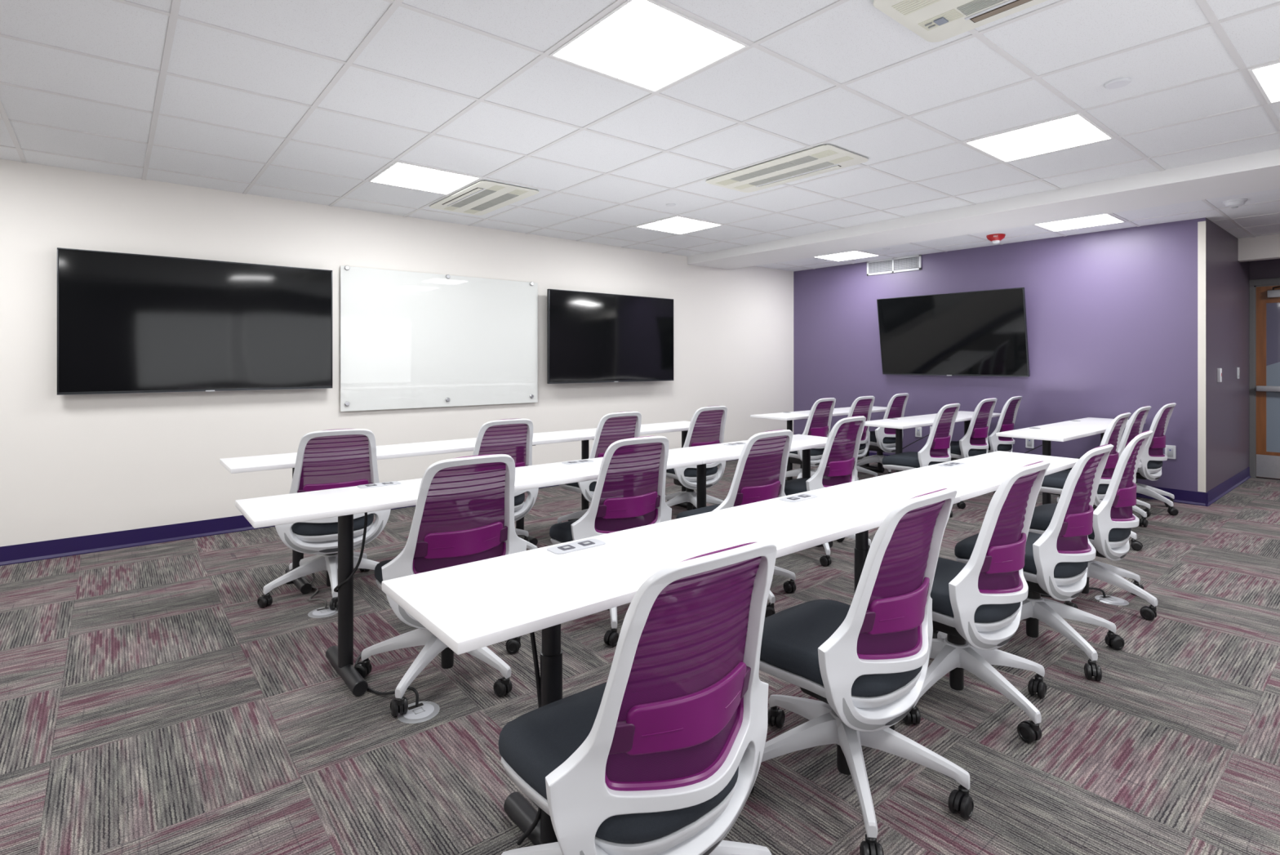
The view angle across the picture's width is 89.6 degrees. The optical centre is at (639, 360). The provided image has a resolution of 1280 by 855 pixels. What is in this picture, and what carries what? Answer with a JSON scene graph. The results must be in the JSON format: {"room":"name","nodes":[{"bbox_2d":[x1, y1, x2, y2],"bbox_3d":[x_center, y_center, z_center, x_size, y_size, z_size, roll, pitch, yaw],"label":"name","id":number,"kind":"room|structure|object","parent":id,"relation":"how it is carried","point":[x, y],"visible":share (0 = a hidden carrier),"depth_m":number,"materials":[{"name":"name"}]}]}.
{"room":"classroom","nodes":[
{"label":"classroom","id":0,"kind":"room"},
{"bbox_2d":[0,159,793,546],"bbox_3d":[-1.600,-0.006,6.167,9.960,2.602,0.100,0,0,-39],"label":"wall","id":1,"kind":"structure","parent":0,"point":[72,465],"depth_m":4.96,"materials":[{"name":"beige paint"}]},
{"bbox_2d":[57,247,332,395],"bbox_3d":[-3.172,-0.256,4.745,1.665,0.962,0.096,0,0,-39],"label":"television","id":2,"kind":"object","parent":1,"relation":"attached to","point":[127,322],"visible":1,"depth_m":4.63,"materials":[{"name":"black glass"}]},
{"bbox_2d":[0,458,738,565],"bbox_3d":[-1.563,1.236,6.122,9.760,0.118,0.016,0,0,-39],"label":"baseboard","id":3,"kind":"structure","parent":1,"relation":"attached to","point":[46,549],"depth_m":4.45,"materials":[{"name":"purple plastic"}]},
{"bbox_2d":[340,265,537,411],"bbox_3d":[-1.763,-0.187,5.936,1.870,1.214,0.048,0,0,-39],"label":"board","id":4,"kind":"object","parent":1,"relation":"attached to","point":[409,340],"visible":1,"depth_m":5.83,"materials":[{"name":"glass"}]},
{"bbox_2d":[546,288,673,383],"bbox_3d":[-0.304,-0.246,7.071,1.700,0.959,0.146,0,0,-39],"label":"television","id":5,"kind":"object","parent":1,"relation":"attached to","point":[593,337],"visible":1,"depth_m":6.93,"materials":[{"name":"black glass"}]},
{"bbox_2d":[0,0,1279,253],"bbox_3d":[0.170,-1.280,2.360,7.660,0.006,8.030,0,0,-39],"label":"ceiling grid","id":6,"kind":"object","parent":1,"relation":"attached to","point":[1203,5],"depth_m":3.25,"materials":[{"name":"white metal"}]},
{"bbox_2d":[687,149,1279,269],"bbox_3d":[3.415,-1.235,5.027,0.740,0.104,8.030,0,0,-39],"label":"ceiling beam","id":7,"kind":"structure","parent":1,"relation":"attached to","point":[1259,171],"depth_m":5.09,"materials":[{"name":"white paint"}]},
{"bbox_2d":[815,250,879,261],"bbox_3d":[2.492,-1.276,7.826,0.586,0.007,0.586,0,0,-39],"label":"recessed light","id":8,"kind":"object","parent":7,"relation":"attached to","point":[851,255],"visible":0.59,"depth_m":7.82,"materials":[{"name":"white paint"}]},
{"bbox_2d":[1222,198,1247,208],"bbox_3d":[4.757,-1.252,5.152,0.150,0.059,0.150,0,0,-39],"label":"smoke detector","id":9,"kind":"object","parent":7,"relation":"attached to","point":[1233,203],"visible":1,"depth_m":5.12,"materials":[{"name":"white plastic"}]},
{"bbox_2d":[0,459,1279,854],"bbox_3d":[1.858,1.325,3.747,12.230,0.060,8.230,0,0,-39],"label":"floor","id":10,"kind":"structure","parent":0,"point":[150,704],"depth_m":2.31,"materials":[{"name":"carpet"}]},
{"bbox_2d":[308,573,327,608],"bbox_3d":[-1.796,1.234,3.548,0.068,0.121,0.510,0,0,-33],"label":"power cable","id":11,"kind":"object","parent":10,"relation":"on","point":[313,575],"visible":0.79,"depth_m":3.50,"materials":[{"name":"black rubber"}]},
{"bbox_2d":[307,606,337,617],"bbox_3d":[-1.629,1.293,3.321,0.150,0.009,0.150,0,0,-39],"label":"floor outlet","id":12,"kind":"object","parent":10,"relation":"on","point":[320,612],"visible":0.91,"depth_m":3.30,"materials":[{"name":"silver metal"}]},
{"bbox_2d":[257,428,391,609],"bbox_3d":[-1.735,0.828,3.606,0.704,0.931,0.664,0,0,-33],"label":"chair","id":13,"kind":"object","parent":10,"relation":"on","point":[328,459],"visible":0.64,"depth_m":3.43,"materials":[{"name":"white plastic"}]},
{"bbox_2d":[291,513,373,535],"bbox_3d":[-1.758,0.880,3.657,0.469,0.098,0.486,0,0,-33],"label":"seat cushion","id":14,"kind":"object","parent":13,"relation":"on","point":[311,527],"depth_m":3.43,"materials":[{"name":"grey fabric"}]},
{"bbox_2d":[354,650,418,706],"bbox_3d":[-1.064,1.261,2.596,0.104,0.068,0.598,0,0,-42],"label":"power cable","id":15,"kind":"object","parent":10,"relation":"on","point":[412,688],"visible":0.66,"depth_m":2.46,"materials":[{"name":"black rubber"}]},
{"bbox_2d":[219,431,578,593],"bbox_3d":[-1.425,0.925,4.194,2.163,0.735,0.450,0,0,-39],"label":"table","id":16,"kind":"object","parent":10,"relation":"on","point":[284,460],"visible":0.33,"depth_m":3.93,"materials":[{"name":"white laminate"}]},
{"bbox_2d":[396,701,439,723],"bbox_3d":[-0.817,1.293,2.377,0.150,0.009,0.150,0,0,-39],"label":"box","id":17,"kind":"object","parent":10,"relation":"on","point":[425,710],"visible":0.84,"depth_m":2.36,"materials":[{"name":"silver metal"}]},
{"bbox_2d":[354,453,526,716],"bbox_3d":[-0.789,0.828,2.675,0.666,0.931,0.665,0,0,-38],"label":"chair","id":18,"kind":"object","parent":10,"relation":"on","point":[464,513],"visible":0.59,"depth_m":2.48,"materials":[{"name":"white plastic"}]},
{"bbox_2d":[374,558,393,583],"bbox_3d":[-0.821,0.880,2.693,0.469,0.098,0.486,0,0,-38],"label":"seat cushion","id":19,"kind":"object","parent":18,"relation":"on","point":[378,570],"depth_m":2.65,"materials":[{"name":"grey fabric"}]},
{"bbox_2d":[235,453,702,695],"bbox_3d":[-0.636,0.925,3.112,2.198,0.735,0.445,0,0,-39],"label":"table","id":20,"kind":"object","parent":10,"relation":"on","point":[343,503],"visible":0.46,"depth_m":2.62,"materials":[{"name":"white laminate"}]},
{"bbox_2d":[333,511,367,591],"bbox_3d":[-1.186,0.771,2.628,0.127,0.367,0.065,0,0,4],"label":"power cable","id":21,"kind":"object","parent":20,"relation":"attached to","point":[351,575],"visible":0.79,"depth_m":2.64,"materials":[{"name":"black rubber"}]},
{"bbox_2d":[357,480,400,488],"bbox_3d":[-1.173,0.556,2.900,0.178,0.005,0.074,0,0,-39],"label":"module","id":22,"kind":"object","parent":20,"relation":"on","point":[393,482],"visible":1,"depth_m":2.89,"materials":[{"name":"grey plastic"}]},
{"bbox_2d":[472,417,538,549],"bbox_3d":[-1.007,0.826,4.231,0.719,0.936,0.687,0,0,-39],"label":"chair","id":23,"kind":"object","parent":10,"relation":"on","point":[513,437],"visible":0.33,"depth_m":4.08,"materials":[{"name":"purple fabric"}]},
{"bbox_2d":[514,492,524,505],"bbox_3d":[-1.009,0.880,4.235,0.469,0.098,0.486,0,0,-39],"label":"seat cushion","id":24,"kind":"object","parent":23,"relation":"on","point":[519,499],"depth_m":4.14,"materials":[{"name":"grey fabric"}]},
{"bbox_2d":[557,411,641,523],"bbox_3d":[-0.262,0.826,4.766,0.710,0.936,0.664,0,0,-39],"label":"chair","id":25,"kind":"object","parent":10,"relation":"on","point":[611,428],"visible":0.3,"depth_m":4.56,"materials":[{"name":"white plastic"}]},
{"bbox_2d":[565,481,596,490],"bbox_3d":[-0.313,0.880,4.806,0.469,0.098,0.486,0,0,-39],"label":"seat cushion","id":26,"kind":"object","parent":25,"relation":"on","point":[588,486],"depth_m":4.56,"materials":[{"name":"grey fabric"}]},
{"bbox_2d":[549,435,671,645],"bbox_3d":[-0.153,0.828,3.296,0.688,0.931,0.661,0,0,-36],"label":"chair","id":27,"kind":"object","parent":10,"relation":"on","point":[629,492],"visible":0.56,"depth_m":3.07,"materials":[{"name":"white plastic"}]},
{"bbox_2d":[549,519,577,542],"bbox_3d":[-0.174,0.880,3.310,0.469,0.098,0.486,0,0,-36],"label":"seat cushion","id":28,"kind":"object","parent":27,"relation":"on","point":[561,532],"depth_m":3.25,"materials":[{"name":"grey fabric"}]},
{"bbox_2d":[547,421,697,520],"bbox_3d":[-0.015,0.925,5.353,1.483,0.735,0.450,0,0,-39],"label":"table","id":29,"kind":"object","parent":10,"relation":"on","point":[584,435],"visible":0.44,"depth_m":5.21,"materials":[{"name":"white laminate"}]},
{"bbox_2d":[497,540,777,854],"bbox_3d":[0.018,0.828,1.439,0.691,0.931,0.662,0,0,-38],"label":"chair","id":30,"kind":"object","parent":10,"relation":"on","point":[663,756],"visible":1,"depth_m":1.25,"materials":[{"name":"white plastic"}]},
{"bbox_2d":[497,682,738,843],"bbox_3d":[-0.034,0.880,1.480,0.469,0.098,0.486,0,0,-38],"label":"seat cushion","id":31,"kind":"object","parent":30,"relation":"on","point":[534,744],"depth_m":1.35,"materials":[{"name":"grey fabric"}]},
{"bbox_2d":[382,480,959,844],"bbox_3d":[0.334,0.925,2.148,2.183,0.735,0.465,0,0,-39],"label":"table","id":32,"kind":"object","parent":10,"relation":"on","point":[468,606],"visible":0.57,"depth_m":1.73,"materials":[{"name":"white laminate"}]},
{"bbox_2d":[516,631,541,844],"bbox_3d":[-0.287,0.938,1.691,0.096,0.698,0.017,0,0,31],"label":"power cable","id":33,"kind":"object","parent":32,"relation":"hanging from","point":[528,831],"visible":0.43,"depth_m":1.68,"materials":[{"name":"black rubber"}]},
{"bbox_2d":[546,537,605,554],"bbox_3d":[-0.191,0.556,1.938,0.178,0.005,0.074,0,0,-39],"label":"module","id":34,"kind":"object","parent":32,"relation":"on","point":[588,543],"visible":1,"depth_m":1.93,"materials":[{"name":"grey plastic"}]},
{"bbox_2d":[557,544,575,550],"bbox_3d":[-0.219,0.555,1.915,0.043,0.002,0.039,0,0,-39],"label":"socket","id":35,"kind":"object","parent":34,"relation":"attached to","point":[562,547],"depth_m":1.91,"materials":[{"name":"grey plastic"}]},
{"bbox_2d":[577,540,595,545],"bbox_3d":[-0.163,0.555,1.960,0.043,0.002,0.039,0,0,-39],"label":"socket","id":36,"kind":"object","parent":34,"relation":"attached to","point":[580,542],"depth_m":1.96,"materials":[{"name":"grey plastic"}]},
{"bbox_2d":[779,493,817,502],"bbox_3d":[0.647,0.556,2.622,0.178,0.005,0.074,0,0,-39],"label":"module","id":37,"kind":"object","parent":32,"relation":"on","point":[795,498],"visible":1,"depth_m":2.62,"materials":[{"name":"grey plastic"}]},
{"bbox_2d":[665,405,727,510],"bbox_3d":[0.395,0.828,5.366,0.681,0.931,0.693,0,0,-39],"label":"chair","id":38,"kind":"object","parent":10,"relation":"on","point":[707,424],"visible":0.56,"depth_m":5.19,"materials":[{"name":"white plastic"}]},
{"bbox_2d":[666,465,717,476],"bbox_3d":[0.390,0.880,5.384,0.469,0.098,0.486,0,0,-39],"label":"seat cushion","id":39,"kind":"object","parent":38,"relation":"on","point":[687,471],"depth_m":5.14,"materials":[{"name":"grey fabric"}]},
{"bbox_2d":[675,429,795,617],"bbox_3d":[0.503,0.826,3.521,0.689,0.936,0.670,0,0,-40],"label":"chair","id":40,"kind":"object","parent":10,"relation":"on","point":[760,473],"visible":0.5,"depth_m":3.35,"materials":[{"name":"purple fabric"}]},
{"bbox_2d":[675,503,720,518],"bbox_3d":[0.498,0.880,3.583,0.469,0.098,0.486,0,0,-40],"label":"seat cushion","id":41,"kind":"object","parent":40,"relation":"on","point":[707,508],"depth_m":3.58,"materials":[{"name":"grey fabric"}]},
{"bbox_2d":[668,434,832,547],"bbox_3d":[0.784,0.925,4.279,1.473,0.735,0.445,0,0,-39],"label":"table","id":42,"kind":"object","parent":10,"relation":"on","point":[717,452],"visible":0.41,"depth_m":4.06,"materials":[{"name":"white laminate"}]},
{"bbox_2d":[785,397,835,479],"bbox_3d":[1.635,0.826,6.475,0.712,0.936,0.633,0,0,28],"label":"chair","id":43,"kind":"object","parent":10,"relation":"on","point":[820,418],"visible":0.52,"depth_m":6.32,"materials":[{"name":"white plastic"}]},
{"bbox_2d":[789,448,824,455],"bbox_3d":[1.622,0.880,6.527,0.469,0.098,0.486,0,0,-42],"label":"seat cushion","id":44,"kind":"object","parent":43,"relation":"on","point":[814,451],"depth_m":6.32,"materials":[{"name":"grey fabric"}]},
{"bbox_2d":[750,405,887,480],"bbox_3d":[2.121,0.925,7.168,2.158,0.735,0.460,0,0,-39],"label":"table","id":45,"kind":"object","parent":10,"relation":"on","point":[800,415],"visible":0.48,"depth_m":6.73,"materials":[{"name":"white laminate"}]},
{"bbox_2d":[784,415,871,565],"bbox_3d":[1.209,0.828,4.403,0.696,0.931,0.719,0,0,-42],"label":"chair","id":46,"kind":"object","parent":10,"relation":"on","point":[837,464],"visible":0.48,"depth_m":4.18,"materials":[{"name":"purple fabric"}]},
{"bbox_2d":[784,477,809,495],"bbox_3d":[1.182,0.880,4.417,0.469,0.098,0.486,0,0,-42],"label":"seat cushion","id":47,"kind":"object","parent":46,"relation":"on","point":[795,486],"depth_m":4.31,"materials":[{"name":"grey fabric"}]},
{"bbox_2d":[815,395,877,479],"bbox_3d":[2.149,0.828,6.876,0.723,0.931,0.696,0,0,-39],"label":"chair","id":48,"kind":"object","parent":10,"relation":"on","point":[861,406],"visible":0.47,"depth_m":6.73,"materials":[{"name":"white plastic"}]},
{"bbox_2d":[750,487,973,854],"bbox_3d":[0.647,0.826,2.018,0.695,0.936,0.707,0,0,-40],"label":"chair","id":49,"kind":"object","parent":10,"relation":"on","point":[866,660],"visible":0.97,"depth_m":1.81,"materials":[{"name":"white plastic"}]},
{"bbox_2d":[760,599,922,696],"bbox_3d":[0.606,0.880,2.018,0.469,0.098,0.486,0,0,-40],"label":"seat cushion","id":50,"kind":"object","parent":49,"relation":"on","point":[792,637],"depth_m":1.88,"materials":[{"name":"grey fabric"}]},
{"bbox_2d":[856,392,909,474],"bbox_3d":[2.759,0.828,7.454,0.658,0.931,0.671,0,0,-41],"label":"chair","id":51,"kind":"object","parent":10,"relation":"on","point":[882,439],"visible":0.5,"depth_m":7.24,"materials":[{"name":"white plastic"}]},
{"bbox_2d":[869,431,895,443],"bbox_3d":[2.737,0.880,7.456,0.469,0.098,0.486,0,0,-41],"label":"seat cushion","id":52,"kind":"object","parent":51,"relation":"on","point":[886,437],"depth_m":7.21,"materials":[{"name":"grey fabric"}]},
{"bbox_2d":[882,403,965,516],"bbox_3d":[2.466,0.828,5.671,0.653,0.931,0.682,0,0,-42],"label":"chair","id":53,"kind":"object","parent":10,"relation":"on","point":[936,450],"visible":0.64,"depth_m":5.49,"materials":[{"name":"white plastic"}]},
{"bbox_2d":[882,451,946,467],"bbox_3d":[2.452,0.880,5.707,0.469,0.098,0.486,0,0,-42],"label":"seat cushion","id":54,"kind":"object","parent":53,"relation":"on","point":[908,459],"depth_m":5.57,"materials":[{"name":"grey fabric"}]},
{"bbox_2d":[864,410,1000,472],"bbox_3d":[2.918,0.925,6.360,2.113,0.735,0.460,0,0,-39],"label":"table","id":55,"kind":"object","parent":10,"relation":"on","point":[907,422],"visible":0.36,"depth_m":5.92,"materials":[{"name":"white laminate"}]},
{"bbox_2d":[862,450,1079,638],"bbox_3d":[1.777,0.925,3.338,1.553,0.735,0.460,0,0,-39],"label":"table","id":56,"kind":"object","parent":10,"relation":"on","point":[983,473],"visible":0.29,"depth_m":3.18,"materials":[{"name":"white laminate"}]},
{"bbox_2d":[937,462,964,466],"bbox_3d":[1.676,0.556,3.465,0.178,0.005,0.074,0,0,-39],"label":"module","id":57,"kind":"object","parent":56,"relation":"on","point":[949,464],"visible":1,"depth_m":3.46,"materials":[{"name":"grey plastic"}]},
{"bbox_2d":[950,397,997,493],"bbox_3d":[3.238,0.828,6.416,0.688,0.931,0.675,0,0,-39],"label":"chair","id":58,"kind":"object","parent":10,"relation":"on","point":[975,442],"visible":0.62,"depth_m":6.25,"materials":[{"name":"white plastic"}]},
{"bbox_2d":[950,440,986,456],"bbox_3d":[3.205,0.880,6.495,0.469,0.098,0.486,0,0,-39],"label":"seat cushion","id":59,"kind":"object","parent":58,"relation":"on","point":[971,449],"depth_m":6.26,"materials":[{"name":"grey fabric"}]},
{"bbox_2d":[902,460,1050,742],"bbox_3d":[1.206,0.828,2.483,0.668,0.931,0.667,0,0,-40],"label":"chair","id":60,"kind":"object","parent":10,"relation":"on","point":[977,603],"visible":0.93,"depth_m":2.29,"materials":[{"name":"white plastic"}]},
{"bbox_2d":[930,556,1020,622],"bbox_3d":[1.196,0.880,2.519,0.469,0.098,0.486,0,0,-40],"label":"seat cushion","id":61,"kind":"object","parent":60,"relation":"on","point":[991,606],"depth_m":2.31,"materials":[{"name":"grey fabric"}]},
{"bbox_2d":[957,395,1022,453],"bbox_3d":[3.682,0.826,6.841,0.666,0.936,0.647,0,0,-34],"label":"chair","id":62,"kind":"object","parent":10,"relation":"on","point":[1007,417],"visible":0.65,"depth_m":6.59,"materials":[{"name":"white plastic"}]},
{"bbox_2d":[957,440,1012,450],"bbox_3d":[3.664,0.880,6.846,0.469,0.098,0.486,0,0,-42],"label":"seat cushion","id":63,"kind":"object","parent":62,"relation":"on","point":[999,445],"depth_m":6.59,"materials":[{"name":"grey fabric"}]},
{"bbox_2d":[954,444,1124,680],"bbox_3d":[1.784,0.828,2.963,0.662,0.931,0.668,0,0,-40],"label":"chair","id":64,"kind":"object","parent":10,"relation":"on","point":[1056,560],"visible":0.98,"depth_m":2.76,"materials":[{"name":"white plastic"}]},
{"bbox_2d":[954,531,1088,577],"bbox_3d":[1.775,0.880,2.990,0.469,0.098,0.486,0,0,-40],"label":"seat cushion","id":65,"kind":"object","parent":64,"relation":"on","point":[1070,564],"depth_m":2.78,"materials":[{"name":"grey fabric"}]},
{"bbox_2d":[995,417,1146,504],"bbox_3d":[3.750,0.925,5.516,2.178,0.735,0.460,0,0,-39],"label":"table","id":66,"kind":"object","parent":10,"relation":"on","point":[1063,431],"visible":0.43,"depth_m":5.09,"materials":[{"name":"white laminate"}]},
{"bbox_2d":[1039,412,1142,550],"bbox_3d":[3.214,0.828,4.655,0.673,0.931,0.679,0,0,-42],"label":"chair","id":67,"kind":"object","parent":10,"relation":"on","point":[1053,483],"visible":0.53,"depth_m":4.49,"materials":[{"name":"white plastic"}]},
{"bbox_2d":[1041,470,1109,493],"bbox_3d":[3.173,0.880,4.720,0.469,0.098,0.486,0,0,-42],"label":"seat cushion","id":68,"kind":"object","parent":67,"relation":"on","point":[1054,482],"depth_m":4.61,"materials":[{"name":"grey fabric"}]},
{"bbox_2d":[1028,430,1157,619],"bbox_3d":[2.401,0.828,3.514,0.662,0.931,0.689,0,0,-42],"label":"chair","id":69,"kind":"object","parent":10,"relation":"on","point":[1113,518],"visible":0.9,"depth_m":3.30,"materials":[{"name":"white plastic"}]},
{"bbox_2d":[1029,503,1131,541],"bbox_3d":[2.390,0.880,3.542,0.469,0.098,0.486,0,0,-42],"label":"seat cushion","id":70,"kind":"object","parent":69,"relation":"on","point":[1116,530],"depth_m":3.35,"materials":[{"name":"grey fabric"}]},
{"bbox_2d":[1054,405,1151,527],"bbox_3d":[3.849,0.828,5.373,0.714,0.931,0.680,0,0,-39],"label":"chair","id":71,"kind":"object","parent":10,"relation":"on","point":[1135,425],"visible":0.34,"depth_m":5.13,"materials":[{"name":"white plastic"}]},
{"bbox_2d":[1094,595,1128,605],"bbox_3d":[2.553,1.293,3.486,0.150,0.009,0.150,0,0,-11],"label":"floor outlet","id":72,"kind":"object","parent":10,"relation":"on","point":[1108,599],"visible":1,"depth_m":3.47,"materials":[{"name":"silver metal"}]},
{"bbox_2d":[1135,402,1178,515],"bbox_3d":[4.374,0.828,5.721,0.711,0.931,0.685,0,0,-38],"label":"chair","id":73,"kind":"object","parent":10,"relation":"on","point":[1153,455],"visible":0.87,"depth_m":5.52,"materials":[{"name":"white plastic"}]},
{"bbox_2d":[1146,460,1162,468],"bbox_3d":[4.360,0.880,5.768,0.469,0.098,0.486,0,0,-38],"label":"seat cushion","id":74,"kind":"object","parent":73,"relation":"on","point":[1150,464],"depth_m":5.52,"materials":[{"name":"grey fabric"}]},
{"bbox_2d":[0,0,1279,271],"bbox_3d":[1.858,-1.319,3.747,12.230,0.076,8.230,0,0,-39],"label":"ceiling","id":75,"kind":"structure","parent":0,"point":[853,39],"depth_m":3.24,"materials":[{"name":"tile"}]},
{"bbox_2d":[368,161,481,195],"bbox_3d":[-1.517,-1.276,4.531,0.586,0.007,0.586,0,0,-39],"label":"recessed light","id":76,"kind":"object","parent":75,"relation":"in","point":[399,174],"visible":1,"depth_m":4.51,"materials":[{"name":"white paint"}]},
{"bbox_2d":[429,180,538,215],"bbox_3d":[-1.250,-1.272,5.083,0.476,0.019,1.026,0,0,-39],"label":"air vent","id":77,"kind":"object","parent":75,"relation":"attached to","point":[484,197],"depth_m":5.01,"materials":[{"name":"beige plastic"}]},
{"bbox_2d":[548,0,749,93],"bbox_3d":[0.031,-1.276,2.647,0.586,0.007,0.586,0,0,-39],"label":"recessed light","id":78,"kind":"object","parent":75,"relation":"in","point":[649,45],"visible":1,"depth_m":2.61,"materials":[{"name":"white paint"}]},
{"bbox_2d":[635,215,723,234],"bbox_3d":[0.367,-1.276,6.079,0.586,0.007,0.586,0,0,-39],"label":"recessed light","id":79,"kind":"object","parent":75,"relation":"in","point":[677,224],"visible":1,"depth_m":6.07,"materials":[{"name":"white paint"}]},
{"bbox_2d":[705,144,868,192],"bbox_3d":[0.956,-1.272,4.326,0.476,0.019,1.026,0,0,-39],"label":"air vent","id":80,"kind":"object","parent":75,"relation":"attached to","point":[821,159],"depth_m":4.25,"materials":[{"name":"beige plastic"}]},
{"bbox_2d":[872,0,1048,42],"bbox_3d":[1.316,-1.271,2.037,0.476,0.020,1.026,0,0,-39],"label":"air vent","id":81,"kind":"object","parent":75,"relation":"attached to","point":[933,20],"depth_m":2.34,"materials":[{"name":"beige plastic"}]},
{"bbox_2d":[956,0,1005,16],"bbox_3d":[1.374,-1.266,2.085,0.080,0.006,0.652,0,0,-39],"label":"ceiling vent","id":82,"kind":"object","parent":81,"relation":"in","point":[970,7],"depth_m":2.30,"materials":[{"name":"white metal"}]},
{"bbox_2d":[986,233,1005,244],"bbox_3d":[3.627,-1.236,6.563,0.172,0.089,0.172,0,0,-39],"label":"fire alarm","id":83,"kind":"object","parent":75,"relation":"attached to","point":[995,238],"visible":1,"depth_m":6.52,"materials":[{"name":"red plastic"}]},
{"bbox_2d":[963,112,1114,162],"bbox_3d":[2.302,-1.276,3.725,0.586,0.007,0.586,0,0,-39],"label":"recessed light","id":84,"kind":"object","parent":75,"relation":"in","point":[1076,130],"visible":1,"depth_m":3.70,"materials":[{"name":"white paint"}]},
{"bbox_2d":[1033,213,1125,231],"bbox_3d":[4.040,-1.276,5.943,0.586,0.007,0.586,0,0,-39],"label":"recessed light","id":85,"kind":"object","parent":75,"relation":"in","point":[1106,219],"visible":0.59,"depth_m":5.96,"materials":[{"name":"white paint"}]},
{"bbox_2d":[1104,77,1131,88],"bbox_3d":[2.195,-1.274,2.960,0.100,0.012,0.100,0,0,-39],"label":"smoke detector","id":86,"kind":"object","parent":75,"relation":"attached to","point":[1122,82],"visible":1,"depth_m":2.95,"materials":[{"name":"white plastic"}]},
{"bbox_2d":[1248,61,1279,104],"bbox_3d":[3.076,-1.276,2.783,0.586,0.007,0.586,0,0,-39],"label":"recessed light","id":87,"kind":"object","parent":75,"relation":"in","point":[1267,77],"visible":1,"depth_m":2.92,"materials":[{"name":"white paint"}]},
{"bbox_2d":[793,217,1205,492],"bbox_3d":[3.675,-0.006,7.530,0.120,2.602,4.493,0,0,-39],"label":"wall","id":88,"kind":"structure","parent":0,"point":[1112,315],"depth_m":6.67,"materials":[{"name":"purple paint"}]},
{"bbox_2d":[866,254,921,275],"bbox_3d":[3.163,-1.192,8.044,0.018,0.184,0.720,0,0,-39],"label":"air vent","id":89,"kind":"object","parent":88,"relation":"in","point":[911,263],"visible":1,"depth_m":8.02,"materials":[{"name":"white plastic"}]},
{"bbox_2d":[876,287,1030,377],"bbox_3d":[3.549,-0.299,7.427,0.201,0.944,1.667,0,0,-39],"label":"television","id":90,"kind":"object","parent":88,"relation":"attached to","point":[980,333],"visible":1,"depth_m":7.32,"materials":[{"name":"black"}]},
{"bbox_2d":[774,211,1197,269],"bbox_3d":[3.440,-1.280,7.335,2.231,0.006,4.495,0,0,-39],"label":"trim","id":91,"kind":"structure","parent":88,"relation":"attached to","point":[1112,214],"depth_m":6.83,"materials":[{"name":"white metal"}]},
{"bbox_2d":[869,452,1208,506],"bbox_3d":[3.628,1.236,7.480,0.016,0.118,4.511,0,0,-39],"label":"baseboard","id":92,"kind":"structure","parent":88,"relation":"attached to","point":[1191,497],"depth_m":5.86,"materials":[{"name":"purple plastic"}]},
{"bbox_2d":[1164,444,1176,458],"bbox_3d":[4.893,0.840,5.943,0.013,0.124,0.080,0,0,-39],"label":"wall outlet","id":93,"kind":"object","parent":88,"relation":"attached to","point":[1170,450],"visible":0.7,"depth_m":5.94,"materials":[{"name":"white plastic"}]},
{"bbox_2d":[1197,221,1205,492],"bbox_3d":[5.037,-0.038,5.775,0.005,2.423,0.055,0,0,-39],"label":"trim","id":94,"kind":"structure","parent":88,"relation":"attached to","point":[1202,224],"depth_m":5.77,"materials":[{"name":"white paint"}]},
{"bbox_2d":[1198,199,1279,237],"bbox_3d":[6.263,-1.280,4.452,2.930,0.006,3.525,0,0,-39],"label":"trim","id":95,"kind":"structure","parent":88,"relation":"attached to","point":[1205,201],"depth_m":5.74,"materials":[{"name":"white metal"}]},
{"bbox_2d":[1205,217,1249,492],"bbox_3d":[5.934,-0.006,6.554,2.369,2.602,0.120,0,0,-39],"label":"wall","id":96,"kind":"structure","parent":0,"point":[1227,278],"depth_m":6.33,"materials":[{"name":"paint"}]},
{"bbox_2d":[1205,466,1250,506],"bbox_3d":[5.926,1.236,6.459,2.270,0.118,0.016,0,0,-39],"label":"baseboard","id":97,"kind":"structure","parent":96,"relation":"attached to","point":[1220,491],"depth_m":6.36,"materials":[{"name":"purple plastic"}]},
{"bbox_2d":[1238,234,1279,262],"bbox_3d":[7.445,-1.169,5.431,0.140,0.237,3.535,0,0,-39],"label":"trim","id":98,"kind":"structure","parent":96,"relation":"attached to","point":[1261,247],"depth_m":6.63,"materials":[{"name":"beige paint"}]},
{"bbox_2d":[1249,258,1279,479],"bbox_3d":[7.971,-0.006,5.862,0.100,2.602,3.535,0,0,-39],"label":"wall","id":99,"kind":"structure","parent":0,"point":[1265,268],"depth_m":7.10,"materials":[{"name":"paint"}]},
{"bbox_2d":[1248,277,1279,477],"bbox_3d":[7.139,0.197,6.771,0.030,2.197,1.075,0,0,-39],"label":"trim","id":100,"kind":"structure","parent":99,"relation":"attached to","point":[1254,283],"depth_m":7.15,"materials":[{"name":"grey metal"}]},
{"bbox_2d":[1256,285,1279,479],"bbox_3d":[7.086,0.230,6.745,0.145,2.106,0.942,0,0,-39],"label":"door","id":101,"kind":"structure","parent":99,"relation":"in","point":[1268,298],"depth_m":7.07,"materials":[{"name":"brown wood"}]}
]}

